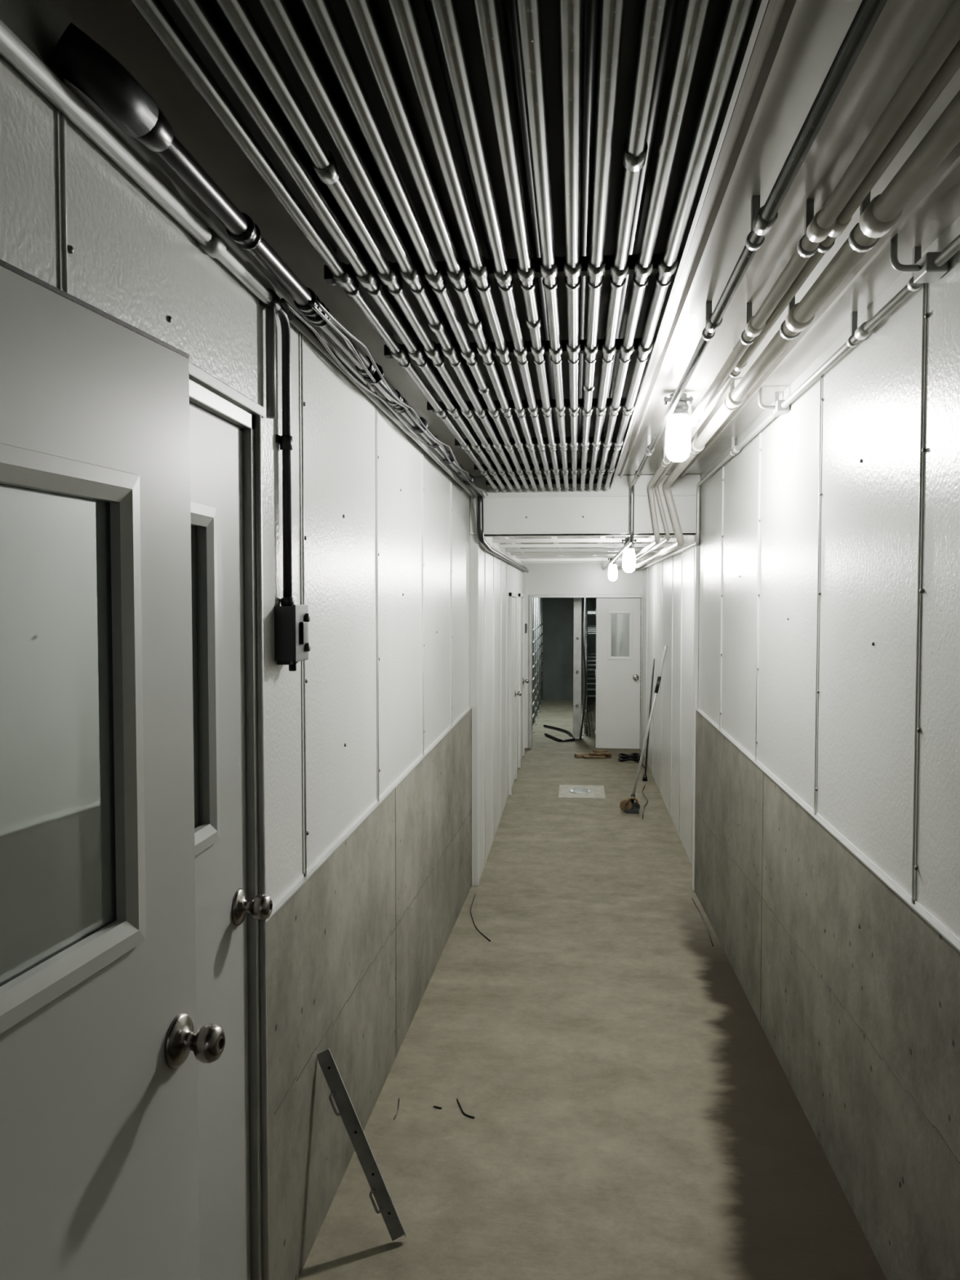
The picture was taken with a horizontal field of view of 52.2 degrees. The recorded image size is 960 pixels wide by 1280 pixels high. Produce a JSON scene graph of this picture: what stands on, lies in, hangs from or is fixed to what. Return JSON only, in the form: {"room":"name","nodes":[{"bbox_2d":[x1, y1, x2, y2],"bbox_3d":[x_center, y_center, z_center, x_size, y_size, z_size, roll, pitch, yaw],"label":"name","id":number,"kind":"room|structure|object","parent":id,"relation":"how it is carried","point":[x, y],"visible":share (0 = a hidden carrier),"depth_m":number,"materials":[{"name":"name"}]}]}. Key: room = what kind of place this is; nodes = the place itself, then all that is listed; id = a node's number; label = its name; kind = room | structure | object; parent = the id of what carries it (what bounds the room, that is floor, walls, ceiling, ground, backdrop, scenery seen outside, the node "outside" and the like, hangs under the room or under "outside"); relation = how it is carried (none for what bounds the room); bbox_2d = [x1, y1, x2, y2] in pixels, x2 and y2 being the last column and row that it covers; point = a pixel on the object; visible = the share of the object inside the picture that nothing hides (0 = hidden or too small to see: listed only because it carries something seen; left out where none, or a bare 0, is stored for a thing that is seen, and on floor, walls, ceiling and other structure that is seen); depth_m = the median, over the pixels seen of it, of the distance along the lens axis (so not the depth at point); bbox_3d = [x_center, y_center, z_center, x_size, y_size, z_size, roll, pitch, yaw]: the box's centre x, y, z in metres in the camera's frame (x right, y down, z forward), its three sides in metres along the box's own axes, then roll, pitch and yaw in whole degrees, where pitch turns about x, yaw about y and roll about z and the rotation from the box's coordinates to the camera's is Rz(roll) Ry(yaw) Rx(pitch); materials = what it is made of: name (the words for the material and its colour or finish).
{"room":"utility corridor","nodes":[
{"label":"utility corridor","id":0,"kind":"room"},
{"bbox_2d":[0,0,524,1279],"bbox_3d":[-0.288,0.435,5.276,0.208,3.050,16.800,0,2,6],"label":"wall","id":1,"kind":"structure","parent":0,"point":[386,748],"depth_m":3.00,"materials":[{"name":"paint"}]},
{"bbox_2d":[0,258,225,1279],"bbox_3d":[-0.544,0.609,1.210,0.108,2.119,0.890,0,2,11],"label":"door","id":2,"kind":"structure","parent":1,"relation":"in","point":[101,1046],"depth_m":1.36,"materials":[{"name":"white paint"}]},
{"bbox_2d":[0,19,294,606],"bbox_3d":[-0.763,-0.351,-0.247,0.044,0.762,5.590,0,2,6],"label":"conduit","id":3,"kind":"object","parent":1,"relation":"attached to","point":[12,48],"visible":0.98,"depth_m":1.88,"materials":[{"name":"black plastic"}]},
{"bbox_2d":[188,360,269,1279],"bbox_3d":[-0.639,0.638,1.861,0.172,2.330,0.985,0,2,6],"label":"trim","id":4,"kind":"structure","parent":1,"relation":"attached to","point":[206,392],"depth_m":2.29,"materials":[{"name":"metal"}]},
{"bbox_2d":[189,401,272,1279],"bbox_3d":[-0.571,0.596,1.841,0.116,2.126,0.900,0,2,6],"label":"door","id":5,"kind":"structure","parent":1,"relation":"in","point":[222,905],"depth_m":2.12,"materials":[{"name":"white paint"}]},
{"bbox_2d":[47,22,528,573],"bbox_3d":[0.070,-0.897,7.365,0.144,0.461,12.064,0,2,6],"label":"conduit","id":6,"kind":"object","parent":1,"relation":"attached to","point":[77,57],"visible":1,"depth_m":1.75,"materials":[{"name":"plastic"}]},
{"bbox_2d":[274,604,311,671],"bbox_3d":[-0.479,-0.006,2.520,0.069,0.171,0.118,0,2,6],"label":"switch box","id":7,"kind":"object","parent":1,"relation":"attached to","point":[292,646],"visible":0.99,"depth_m":2.47,"materials":[{"name":"grey plastic"}]},
{"bbox_2d":[286,311,526,568],"bbox_3d":[0.085,-0.907,7.948,0.063,0.335,10.900,0,2,6],"label":"conduit","id":8,"kind":"object","parent":1,"relation":"attached to","point":[294,319],"visible":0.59,"depth_m":3.56,"materials":[{"name":"silver metal"}]},
{"bbox_2d":[508,592,517,795],"bbox_3d":[0.366,0.553,10.838,0.029,2.150,0.980,0,2,6],"label":"trim","id":9,"kind":"structure","parent":1,"relation":"attached to","point":[510,594],"depth_m":10.37,"materials":[{"name":"white paint"}]},
{"bbox_2d":[511,596,521,786],"bbox_3d":[0.394,0.570,10.831,0.086,2.094,0.890,0,2,6],"label":"door","id":10,"kind":"structure","parent":1,"relation":"in","point":[514,693],"depth_m":10.98,"materials":[{"name":"white paint"}]},
{"bbox_2d":[518,593,524,768],"bbox_3d":[0.531,0.483,12.528,0.029,2.150,0.980,0,2,6],"label":"trim","id":11,"kind":"structure","parent":1,"relation":"attached to","point":[520,595],"depth_m":12.07,"materials":[{"name":"white paint"}]},
{"bbox_2d":[520,596,528,759],"bbox_3d":[0.559,0.499,12.522,0.086,2.094,0.890,0,2,6],"label":"door","id":12,"kind":"structure","parent":1,"relation":"in","point":[522,681],"depth_m":12.73,"materials":[{"name":"white paint"}]},
{"bbox_2d":[524,623,527,633],"bbox_3d":[0.614,-0.158,13.258,0.050,0.130,0.100,0,2,6],"label":"wall thermostat","id":13,"kind":"object","parent":12,"relation":"attached to","point":[526,624],"visible":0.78,"depth_m":13.21,"materials":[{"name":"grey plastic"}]},
{"bbox_2d":[56,0,959,563],"bbox_3d":[0.587,-0.930,5.208,2.050,0.475,16.950,0,2,6],"label":"ceiling","id":14,"kind":"structure","parent":0,"point":[797,42],"depth_m":2.02,"materials":[{"name":"white metal"}]},
{"bbox_2d":[129,0,768,492],"bbox_3d":[0.005,-0.891,1.873,0.880,0.127,10.100,0,2,6],"label":"ceiling pipes","id":15,"kind":"object","parent":14,"relation":"hanging from","point":[590,32],"depth_m":1.78,"materials":[{"name":"silver metal"}]},
{"bbox_2d":[470,474,700,536],"bbox_3d":[0.740,-0.956,6.983,1.614,0.408,0.180,0,2,6],"label":"ceiling beam","id":16,"kind":"structure","parent":14,"relation":"attached to","point":[602,512],"depth_m":6.91,"materials":[{"name":"white paint"}]},
{"bbox_2d":[607,537,617,581],"bbox_3d":[1.544,-0.941,11.375,0.103,0.511,0.103,-2,3,-39],"label":"ceiling lamp","id":17,"kind":"object","parent":14,"relation":"hanging from","point":[612,571],"visible":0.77,"depth_m":11.34,"materials":[{"name":"white"}]},
{"bbox_2d":[621,536,636,572],"bbox_3d":[1.209,-0.800,7.944,0.103,0.506,0.103,-2,3,-39],"label":"ceiling lamp","id":18,"kind":"object","parent":14,"relation":"hanging from","point":[628,555],"visible":0.7,"depth_m":7.91,"materials":[{"name":"white"}]},
{"bbox_2d":[663,392,693,462],"bbox_3d":[0.831,-0.895,4.105,0.103,0.296,0.103,-2,3,-39],"label":"ceiling lamp","id":19,"kind":"object","parent":14,"relation":"hanging from","point":[677,434],"visible":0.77,"depth_m":4.07,"materials":[{"name":"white glass"}]},
{"bbox_2d":[603,0,887,570],"bbox_3d":[0.888,-0.844,5.107,0.040,0.481,16.600,0,2,6],"label":"ceiling pipe","id":20,"kind":"object","parent":14,"relation":"hanging from","point":[762,219],"depth_m":1.87,"materials":[{"name":"silver metal"}]},
{"bbox_2d":[617,0,959,570],"bbox_3d":[1.032,-0.840,5.093,0.096,0.489,16.600,0,2,6],"label":"ceiling pipe","id":21,"kind":"object","parent":14,"relation":"hanging from","point":[946,35],"depth_m":1.86,"materials":[{"name":"silver metal"}]},
{"bbox_2d":[622,39,959,568],"bbox_3d":[1.094,-0.851,5.087,0.124,0.465,16.600,0,2,6],"label":"ceiling pipe","id":22,"kind":"object","parent":14,"relation":"hanging from","point":[951,64],"depth_m":1.96,"materials":[{"name":"silver metal"}]},
{"bbox_2d":[634,89,959,569],"bbox_3d":[1.165,-0.830,5.081,0.164,0.507,16.600,0,2,6],"label":"ceiling pipe","id":23,"kind":"object","parent":14,"relation":"hanging from","point":[877,217],"depth_m":2.20,"materials":[{"name":"silver metal"}]},
{"bbox_2d":[758,233,948,414],"bbox_3d":[1.118,-0.949,3.170,0.118,0.108,1.790,0,2,6],"label":"hanger","id":24,"kind":"object","parent":14,"relation":"attached to","point":[925,270],"visible":0.87,"depth_m":2.32,"materials":[{"name":"metal"}]},
{"bbox_2d":[524,546,643,748],"bbox_3d":[1.427,0.112,13.617,2.000,2.800,0.150,0,2,6],"label":"wall","id":25,"kind":"structure","parent":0,"point":[542,579],"depth_m":13.52,"materials":[{"name":"white paint"}]},
{"bbox_2d":[528,595,642,750],"bbox_3d":[1.463,0.442,13.623,1.554,2.140,0.200,0,2,6],"label":"trim","id":26,"kind":"structure","parent":25,"relation":"attached to","point":[531,597],"depth_m":13.55,"materials":[{"name":"metal"}]},
{"bbox_2d":[595,597,640,748],"bbox_3d":[1.900,0.460,13.512,0.615,2.089,0.116,0,2,6],"label":"door","id":27,"kind":"structure","parent":25,"relation":"in","point":[618,620],"depth_m":13.53,"materials":[{"name":"white paint"}]},
{"bbox_2d":[542,597,640,700],"bbox_3d":[1.907,-0.029,16.989,5.300,3.000,6.640,0,2,6],"label":"wall","id":28,"kind":"structure","parent":0,"point":[557,612],"depth_m":20.25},
{"bbox_2d":[297,699,887,1279],"bbox_3d":[1.084,1.459,8.604,5.100,0.551,23.600,0,2,6],"label":"floor","id":29,"kind":"structure","parent":0,"point":[637,1117],"depth_m":3.76,"materials":[{"name":"concrete"}]},
{"bbox_2d":[316,1048,406,1240],"bbox_3d":[-0.345,1.461,2.831,0.270,0.545,0.037,0,2,11],"label":"metal bar","id":30,"kind":"object","parent":29,"relation":"on","point":[363,1151],"visible":1,"depth_m":2.84,"materials":[{"name":"metal"}]},
{"bbox_2d":[393,1098,399,1119],"bbox_3d":[-0.307,1.743,3.643,0.011,0.012,0.161,0,2,2],"label":"scrap","id":31,"kind":"object","parent":29,"relation":"on","point":[398,1099],"visible":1,"depth_m":3.64,"materials":[{"name":"black plastic"}]},
{"bbox_2d":[456,1097,475,1118],"bbox_3d":[-0.063,1.743,3.643,0.027,0.013,0.164,-1,3,-24],"label":"scrap","id":32,"kind":"object","parent":29,"relation":"on","point":[463,1112],"visible":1,"depth_m":3.61,"materials":[{"name":"black plastic"}]},
{"bbox_2d":[470,893,490,941],"bbox_3d":[-0.020,1.773,6.304,0.075,0.063,1.119,0,2,-5],"label":"scrap","id":33,"kind":"object","parent":29,"relation":"on","point":[475,893],"visible":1,"depth_m":6.12,"materials":[{"name":"black plastic"}]},
{"bbox_2d":[543,724,575,742],"bbox_3d":[1.187,1.431,15.103,0.418,0.034,1.709,0,2,-1],"label":"hose","id":34,"kind":"object","parent":29,"relation":"on","point":[573,739],"visible":1,"depth_m":14.76,"materials":[{"name":"black plastic"}]},
{"bbox_2d":[570,597,586,739],"bbox_3d":[1.466,0.375,14.514,0.226,2.200,0.341,0,2,6],"label":"gate post","id":35,"kind":"object","parent":29,"relation":"on","point":[578,611],"visible":0.88,"depth_m":14.55,"materials":[{"name":"metal"}]},
{"bbox_2d":[558,784,605,798],"bbox_3d":[1.103,1.638,10.620,0.490,0.012,0.700,0,2,6],"label":"drain cover","id":36,"kind":"object","parent":29,"relation":"on","point":[565,791],"visible":1,"depth_m":10.57,"materials":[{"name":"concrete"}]},
{"bbox_2d":[532,597,640,735],"bbox_3d":[2.595,0.211,17.002,3.330,2.320,5.800,0,2,6],"label":"shelving rack","id":37,"kind":"object","parent":29,"relation":"on","point":[537,603],"visible":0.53,"depth_m":17.10,"materials":[{"name":"metal"}]},
{"bbox_2d":[574,749,612,758],"bbox_3d":[1.498,1.498,12.896,0.480,0.090,0.200,0,2,-3],"label":"wood board","id":38,"kind":"object","parent":29,"relation":"on","point":[596,753],"visible":1,"depth_m":12.85,"materials":[{"name":"brown wood"}]},
{"bbox_2d":[617,752,644,768],"bbox_3d":[2.002,1.523,12.248,0.293,0.103,0.994,-1,2,-13],"label":"coiled cable","id":39,"kind":"object","parent":29,"relation":"on","point":[635,757],"visible":0.98,"depth_m":12.50,"materials":[{"name":"black plastic"}]},
{"bbox_2d":[619,645,667,813],"bbox_3d":[1.610,0.870,9.574,0.490,1.623,0.154,0,2,-6],"label":"scraper","id":40,"kind":"object","parent":29,"relation":"on","point":[628,805],"visible":1,"depth_m":9.59,"materials":[{"name":"metal"}]},
{"bbox_2d":[642,784,648,818],"bbox_3d":[1.702,1.655,10.109,0.058,0.007,1.706,0,2,9],"label":"scrap","id":41,"kind":"object","parent":29,"relation":"on","point":[645,784],"visible":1,"depth_m":9.97,"materials":[{"name":"black plastic"}]},
{"bbox_2d":[642,658,654,781],"bbox_3d":[1.930,0.913,11.213,0.133,1.401,0.060,0,2,6],"label":"handle","id":42,"kind":"object","parent":29,"relation":"on","point":[644,777],"visible":0.93,"depth_m":11.21,"materials":[{"name":"black plastic"}]},
{"bbox_2d":[691,897,713,946],"bbox_3d":[1.415,1.779,6.221,0.020,0.063,1.100,0,2,6],"label":"scrap","id":43,"kind":"object","parent":29,"relation":"on","point":[691,898],"visible":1,"depth_m":6.11,"materials":[{"name":"black plastic"}]},
{"bbox_2d":[641,216,959,1279],"bbox_3d":[1.471,0.443,5.104,0.258,3.050,16.800,0,2,6],"label":"wall","id":44,"kind":"structure","parent":0,"point":[803,756],"depth_m":3.14,"materials":[{"name":"concrete"}]},
{"bbox_2d":[636,234,959,571],"bbox_3d":[1.339,-0.836,5.064,0.038,0.494,16.600,0,2,6],"label":"conduit","id":45,"kind":"object","parent":44,"relation":"attached to","point":[865,329],"visible":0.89,"depth_m":2.98,"materials":[{"name":"metal"}]}
]}

